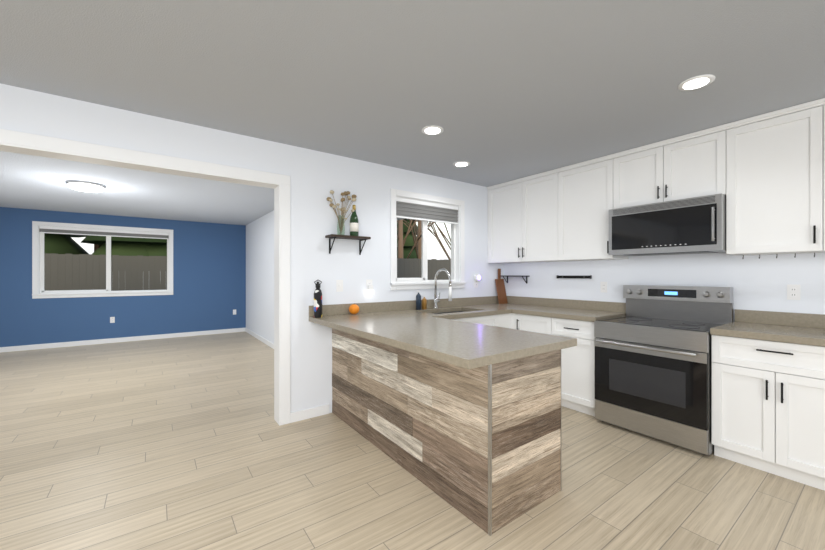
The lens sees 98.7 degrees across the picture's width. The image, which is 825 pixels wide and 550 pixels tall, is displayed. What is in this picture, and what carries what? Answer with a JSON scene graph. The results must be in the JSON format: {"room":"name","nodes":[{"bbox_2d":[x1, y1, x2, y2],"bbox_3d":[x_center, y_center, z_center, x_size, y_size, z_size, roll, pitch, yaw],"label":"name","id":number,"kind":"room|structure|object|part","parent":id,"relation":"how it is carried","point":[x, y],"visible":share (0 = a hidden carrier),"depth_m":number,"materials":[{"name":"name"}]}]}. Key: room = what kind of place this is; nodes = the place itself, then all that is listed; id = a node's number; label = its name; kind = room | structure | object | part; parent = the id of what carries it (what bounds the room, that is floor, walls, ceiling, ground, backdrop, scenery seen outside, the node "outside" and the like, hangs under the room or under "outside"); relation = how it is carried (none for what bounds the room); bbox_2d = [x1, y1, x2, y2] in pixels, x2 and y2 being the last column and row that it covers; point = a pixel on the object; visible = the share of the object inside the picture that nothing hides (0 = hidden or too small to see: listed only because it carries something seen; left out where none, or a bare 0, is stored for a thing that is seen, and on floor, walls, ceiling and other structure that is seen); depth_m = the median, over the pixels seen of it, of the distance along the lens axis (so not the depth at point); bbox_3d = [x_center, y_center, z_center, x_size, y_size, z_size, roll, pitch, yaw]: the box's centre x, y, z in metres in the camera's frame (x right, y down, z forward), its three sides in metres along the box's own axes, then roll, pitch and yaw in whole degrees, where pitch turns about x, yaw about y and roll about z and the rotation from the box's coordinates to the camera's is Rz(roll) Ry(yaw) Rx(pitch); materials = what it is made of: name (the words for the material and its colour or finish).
{"room":"kitchen","nodes":[
{"label":"kitchen","id":0,"kind":"room"},
{"bbox_2d":[0,207,245,346],"bbox_3d":[-6.088,0.080,6.887,5.220,2.500,0.140,0,0,-36],"label":"wall","id":1,"kind":"structure","parent":0,"point":[209,276],"depth_m":7.13,"materials":[{"name":"blue paint"}]},
{"bbox_2d":[32,221,172,298],"bbox_3d":[-5.956,-0.270,6.961,2.080,1.380,0.175,0,0,-36],"label":"window frame","id":2,"kind":"structure","parent":1,"relation":"in","point":[39,229],"depth_m":6.79,"materials":[{"name":"white plastic"}]},
{"bbox_2d":[110,317,114,322],"bbox_3d":[-5.882,0.881,6.945,0.070,0.116,0.007,0,0,-36],"label":"outlet","id":3,"kind":"object","parent":1,"relation":"attached to","point":[112,319],"depth_m":6.94,"materials":[{"name":"white plastic"}]},
{"bbox_2d":[0,328,244,352],"bbox_3d":[-6.042,1.285,6.824,5.160,0.090,0.017,0,0,-36],"label":"baseboard","id":4,"kind":"structure","parent":1,"relation":"attached to","point":[149,337],"depth_m":6.94,"materials":[{"name":"white wood"}]},
{"bbox_2d":[0,83,503,412],"bbox_3d":[-1.711,0.080,2.836,7.540,2.500,0.140,0,0,-36],"label":"wall","id":5,"kind":"structure","parent":0,"point":[316,177],"depth_m":3.31,"materials":[{"name":"white paint"}]},
{"bbox_2d":[0,129,289,425],"bbox_3d":[-2.259,0.220,2.438,2.755,2.220,0.170,0,0,-36],"label":"door frame","id":6,"kind":"structure","parent":5,"relation":"attached to","point":[40,145],"depth_m":2.94,"materials":[{"name":"white wood"}]},
{"bbox_2d":[290,404,328,422],"bbox_3d":[-0.950,1.285,3.294,0.370,0.090,0.014,0,0,-36],"label":"baseboard","id":7,"kind":"structure","parent":5,"relation":"attached to","point":[300,415],"depth_m":3.28,"materials":[{"name":"white wood"}]},
{"bbox_2d":[336,280,342,291],"bbox_3d":[-0.711,0.104,3.468,0.070,0.116,0.012,0,0,-36],"label":"outlet","id":8,"kind":"object","parent":5,"relation":"attached to","point":[339,283],"depth_m":3.47,"materials":[{"name":"white plastic"}]},
{"bbox_2d":[325,190,370,254],"bbox_3d":[-0.627,-0.509,3.442,0.424,0.607,0.146,0,0,-36],"label":"wall shelf","id":9,"kind":"object","parent":5,"relation":"attached to","point":[354,228],"visible":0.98,"depth_m":3.43,"materials":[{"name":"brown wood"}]},
{"bbox_3d":[-0.674,-0.595,3.405,0.305,0.434,0.091,0,0,-36],"label":"vase shelf","id":10,"kind":"part","parent":9,"relation":"part of","materials":[{"name":"clear glass"}]},
{"bbox_3d":[-0.574,-0.533,3.483,0.086,0.310,0.087,0,0,-36],"label":"bottle shelf","id":11,"kind":"part","parent":9,"relation":"part of","materials":[{"name":"green glass"}]},
{"bbox_2d":[366,280,371,290],"bbox_3d":[-0.446,0.104,3.664,0.070,0.116,0.007,0,0,-36],"label":"outlet","id":12,"kind":"object","parent":5,"relation":"attached to","point":[368,282],"depth_m":3.65,"materials":[{"name":"white plastic"}]},
{"bbox_2d":[367,285,372,294],"bbox_3d":[-0.432,0.152,3.646,0.050,0.095,0.037,0,0,-36],"label":"night light","id":13,"kind":"object","parent":5,"relation":"attached to","point":[370,289],"visible":1,"depth_m":3.63,"materials":[{"name":"white plastic"}]},
{"bbox_2d":[390,189,465,289],"bbox_3d":[0.172,-0.385,4.183,1.092,1.091,0.175,0,0,-36],"label":"kitchen window","id":14,"kind":"structure","parent":5,"relation":"in","point":[426,208],"depth_m":4.17,"materials":[{"name":"white plastic"}]},
{"bbox_2d":[474,274,480,281],"bbox_3d":[0.841,0.035,4.564,0.100,0.100,0.048,0,0,-36],"label":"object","id":15,"kind":"object","parent":5,"relation":"attached to","point":[477,277],"visible":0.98,"depth_m":4.54,"materials":[{"name":"white plastic"}]},
{"bbox_2d":[246,210,273,343],"bbox_3d":[-2.241,0.080,6.152,0.140,2.500,5.850,0,0,-36],"label":"wall","id":16,"kind":"structure","parent":0,"point":[260,276],"depth_m":7.20,"materials":[{"name":"white paint"}]},
{"bbox_2d":[245,328,273,348],"bbox_3d":[-2.263,1.285,6.050,0.017,0.090,5.710,0,0,-36],"label":"baseboard","id":17,"kind":"structure","parent":16,"relation":"attached to","point":[270,344],"depth_m":7.14,"materials":[{"name":"white wood"}]},
{"bbox_2d":[0,332,824,549],"bbox_3d":[-1.495,1.380,2.505,7.900,0.100,12.750,0,0,-36],"label":"floor","id":18,"kind":"structure","parent":0,"point":[183,443],"depth_m":2.29,"materials":[{"name":"laminate"}]},
{"bbox_2d":[332,328,363,435],"bbox_3d":[-0.300,0.881,3.326,0.631,0.896,0.719,0,0,-36],"label":"base cabinet","id":19,"kind":"object","parent":18,"relation":"on","point":[347,349],"depth_m":3.13,"materials":[{"name":"brown wood"}]},
{"bbox_2d":[309,296,524,329],"bbox_3d":[0.350,0.458,3.825,2.757,0.345,0.677,0,0,-36],"label":"countertop","id":20,"kind":"structure","parent":19,"relation":"on","point":[334,314],"depth_m":3.74,"materials":[{"name":"stone"}]},
{"bbox_2d":[314,280,321,317],"bbox_3d":[-0.859,0.212,3.220,0.076,0.343,0.076,0,0,-36],"label":"water bottle","id":21,"kind":"object","parent":20,"relation":"on","point":[317,302],"visible":1,"depth_m":3.19,"materials":[{"name":"black plastic"}]},
{"bbox_2d":[349,304,358,313],"bbox_3d":[-0.572,0.332,3.472,0.104,0.104,0.104,0,0,-36],"label":"fruit","id":22,"kind":"object","parent":20,"relation":"on","point":[353,308],"visible":0.98,"depth_m":3.44,"materials":[{"name":"orange food"}]},
{"bbox_2d":[416,291,420,309],"bbox_3d":[0.067,0.279,3.936,0.058,0.210,0.060,0,0,-36],"label":"soap bottle","id":23,"kind":"object","parent":20,"relation":"on","point":[418,301],"visible":1,"depth_m":3.91,"materials":[{"name":"blue"}]},
{"bbox_2d":[422,296,426,308],"bbox_3d":[0.133,0.309,3.990,0.053,0.150,0.054,0,0,-36],"label":"soap bottle","id":24,"kind":"object","parent":20,"relation":"on","point":[424,302],"visible":1,"depth_m":3.97,"materials":[{"name":"brown plastic"}]},
{"bbox_2d":[433,268,451,308],"bbox_3d":[0.352,0.155,3.995,0.101,0.458,0.300,0,0,-36],"label":"faucet","id":25,"kind":"object","parent":20,"relation":"on","point":[435,290],"visible":1,"depth_m":4.05,"materials":[{"name":"silver metal"}]},
{"bbox_2d":[495,269,507,303],"bbox_3d":[1.198,0.149,4.779,0.160,0.470,0.083,0,0,-36],"label":"cutting board","id":26,"kind":"object","parent":20,"relation":"on","point":[501,290],"visible":0.98,"depth_m":4.77,"materials":[{"name":"brown wood"}]},
{"bbox_2d":[364,338,387,455],"bbox_3d":[0.020,0.881,2.886,0.631,0.896,0.480,0,0,-36],"label":"base cabinet","id":27,"kind":"object","parent":18,"relation":"on","point":[375,353],"depth_m":2.74,"materials":[{"name":"brown wood"}]},
{"bbox_2d":[388,345,423,483],"bbox_3d":[0.260,0.881,2.556,0.631,0.896,0.564,0,0,-36],"label":"base cabinet","id":28,"kind":"object","parent":18,"relation":"on","point":[405,368],"depth_m":2.41,"materials":[{"name":"brown wood"}]},
{"bbox_2d":[451,313,514,328],"bbox_3d":[0.841,0.881,4.170,0.312,0.896,0.697,0,0,-36],"label":"base cabinet","id":29,"kind":"object","parent":18,"relation":"on","point":[501,320],"depth_m":3.85,"materials":[{"name":"white wood"}]},
{"bbox_2d":[424,349,560,535],"bbox_3d":[0.504,0.881,2.204,0.648,0.896,0.520,0,0,-36],"label":"base cabinet","id":30,"kind":"object","parent":18,"relation":"on","point":[480,447],"depth_m":1.98,"materials":[{"name":"brown wood"}]},
{"bbox_2d":[337,316,576,368],"bbox_3d":[0.222,0.408,2.448,0.930,0.045,1.398,0,0,-36],"label":"countertop","id":31,"kind":"structure","parent":30,"relation":"on","point":[430,331],"depth_m":2.15,"materials":[{"name":"stone"}]},
{"bbox_2d":[515,314,542,332],"bbox_3d":[1.546,0.881,3.977,0.642,0.896,0.552,0,0,-36],"label":"base cabinet","id":32,"kind":"object","parent":18,"relation":"on","point":[531,323],"depth_m":3.84,"materials":[{"name":"white wood"}]},
{"bbox_2d":[543,317,594,416],"bbox_3d":[1.792,0.881,3.639,0.642,0.896,0.514,0,0,-36],"label":"base cabinet","id":33,"kind":"object","parent":18,"relation":"on","point":[577,362],"depth_m":3.40,"materials":[{"name":"white wood"}]},
{"bbox_2d":[513,297,625,321],"bbox_3d":[1.657,0.358,3.788,0.687,0.145,0.918,0,0,-36],"label":"countertop","id":34,"kind":"structure","parent":33,"relation":"on","point":[582,310],"depth_m":3.84,"materials":[{"name":"stone"}]},
{"bbox_2d":[594,285,732,455],"bbox_3d":[2.124,0.715,3.051,0.743,1.230,0.812,0,0,-36],"label":"range","id":35,"kind":"object","parent":18,"relation":"on","point":[653,362],"visible":0.92,"depth_m":2.90,"materials":[{"name":"silver metal"}]},
{"bbox_2d":[712,335,824,490],"bbox_3d":[2.639,0.881,2.473,0.642,0.896,0.714,0,0,-36],"label":"base cabinet","id":36,"kind":"object","parent":18,"relation":"on","point":[768,406],"depth_m":2.33,"materials":[{"name":"white wood"}]},
{"bbox_2d":[710,309,824,346],"bbox_3d":[2.870,0.358,2.140,0.662,0.145,1.528,0,0,-36],"label":"countertop","id":37,"kind":"structure","parent":36,"relation":"on","point":[788,327],"depth_m":2.56,"materials":[{"name":"stone"}]},
{"bbox_2d":[0,0,824,224],"bbox_3d":[-1.495,-1.230,2.505,7.900,0.120,12.750,0,0,-36],"label":"ceiling","id":38,"kind":"structure","parent":0,"point":[500,91],"depth_m":2.09,"materials":[{"name":"grey paint"}]},
{"bbox_2d":[66,180,105,192],"bbox_3d":[-4.201,-1.126,4.562,0.380,0.088,0.380,0,0,-36],"label":"flush ceiling light","id":39,"kind":"object","parent":38,"relation":"attached to","point":[85,186],"visible":1,"depth_m":4.46,"materials":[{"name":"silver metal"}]},
{"bbox_2d":[421,125,443,134],"bbox_3d":[0.162,-1.166,2.862,0.179,0.007,0.179,0,0,-42],"label":"recessed light","id":40,"kind":"object","parent":38,"relation":"in","point":[429,130],"depth_m":2.85,"materials":[{"name":"white plastic"}]},
{"bbox_2d":[453,161,469,166],"bbox_3d":[0.518,-1.166,3.732,0.179,0.007,0.179,0,0,-42],"label":"recessed light","id":41,"kind":"object","parent":38,"relation":"in","point":[461,163],"depth_m":3.73,"materials":[{"name":"white plastic"}]},
{"bbox_2d":[678,74,714,90],"bbox_3d":[1.725,-1.166,2.156,0.179,0.007,0.179,0,0,-42],"label":"recessed light","id":42,"kind":"object","parent":38,"relation":"in","point":[695,82],"depth_m":2.14,"materials":[{"name":"white plastic"}]},
{"bbox_2d":[504,253,824,321],"bbox_3d":[3.234,0.080,2.325,0.140,2.500,6.500,0,0,-36],"label":"wall","id":43,"kind":"structure","parent":0,"point":[755,282],"depth_m":3.18,"materials":[{"name":"white paint"}]},
{"bbox_2d":[487,180,522,262],"bbox_3d":[1.310,-0.663,4.567,0.332,1.007,0.605,0,0,-36],"label":"upper cabinet","id":44,"kind":"object","parent":43,"relation":"attached to","point":[501,197],"depth_m":4.53,"materials":[{"name":"white wood"}]},
{"bbox_2d":[503,276,529,282],"bbox_3d":[1.353,0.059,4.698,0.106,0.102,0.390,0,0,-36],"label":"shelf","id":45,"kind":"object","parent":43,"relation":"attached to","point":[516,276],"visible":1,"depth_m":4.60,"materials":[{"name":"black metal"}]},
{"bbox_2d":[515,170,550,261],"bbox_3d":[1.593,-0.663,4.178,0.332,1.007,0.585,0,0,-36],"label":"upper cabinet","id":46,"kind":"object","parent":43,"relation":"attached to","point":[533,192],"depth_m":4.16,"materials":[{"name":"white wood"}]},
{"bbox_2d":[557,275,591,278],"bbox_3d":[1.853,0.022,4.077,0.026,0.037,0.411,0,0,-36],"label":"magnet","id":47,"kind":"object","parent":43,"relation":"attached to","point":[590,276],"visible":1,"depth_m":4.05,"materials":[{"name":"black metal"}]},
{"bbox_2d":[551,154,627,261],"bbox_3d":[1.885,-0.663,3.776,0.332,1.007,0.636,0,0,-36],"label":"upper cabinet","id":48,"kind":"object","parent":43,"relation":"attached to","point":[582,193],"depth_m":3.67,"materials":[{"name":"white wood"}]},
{"bbox_2d":[600,282,606,292],"bbox_3d":[2.060,0.131,3.816,0.007,0.116,0.070,0,0,-36],"label":"outlet","id":49,"kind":"object","parent":43,"relation":"attached to","point":[603,285],"depth_m":3.82,"materials":[{"name":"white plastic"}]},
{"bbox_2d":[615,124,726,208],"bbox_3d":[2.317,-0.895,3.181,0.332,0.543,0.836,0,0,-36],"label":"upper cabinet","id":50,"kind":"object","parent":43,"relation":"attached to","point":[694,164],"depth_m":3.03,"materials":[{"name":"white wood"}]},
{"bbox_2d":[609,193,725,255],"bbox_3d":[2.260,-0.403,3.140,0.470,0.434,0.831,0,0,-36],"label":"over-the-range microwave","id":51,"kind":"object","parent":50,"relation":"attached to","point":[695,225],"visible":0.98,"depth_m":2.96,"materials":[{"name":"silver metal"}]},
{"bbox_2d":[726,103,806,257],"bbox_3d":[2.725,-0.663,2.620,0.332,1.007,0.551,0,0,-36],"label":"upper cabinet","id":52,"kind":"object","parent":43,"relation":"attached to","point":[764,173],"depth_m":2.56,"materials":[{"name":"white wood"}]},
{"bbox_2d":[787,284,799,299],"bbox_3d":[2.884,0.131,2.682,0.007,0.116,0.070,0,0,-36],"label":"outlet","id":53,"kind":"object","parent":43,"relation":"attached to","point":[793,292],"depth_m":2.68,"materials":[{"name":"white plastic"}]},
{"bbox_2d":[807,98,824,253],"bbox_3d":[3.141,-0.663,2.047,0.332,1.007,1.094,0,0,-36],"label":"upper cabinet","id":54,"kind":"object","parent":43,"relation":"attached to","point":[816,108],"depth_m":2.37,"materials":[{"name":"white wood"}]},
{"label":"outside","id":55,"kind":"structure","parent":0,"visible":0},
{"bbox_3d":[-17.005,1.555,16.452,44.000,0.150,39.850,0,0,-36],"label":"ground","id":56,"kind":"structure","parent":55,"visible":0},
{"bbox_2d":[44,219,450,290],"bbox_3d":[-9.895,-4.938,11.969,31.918,12.836,17.339,0,0,-36],"label":"yard","id":57,"kind":"structure","parent":56,"relation":"on","point":[70,263],"depth_m":10.54,"materials":[{"name":"grey"}]}
]}

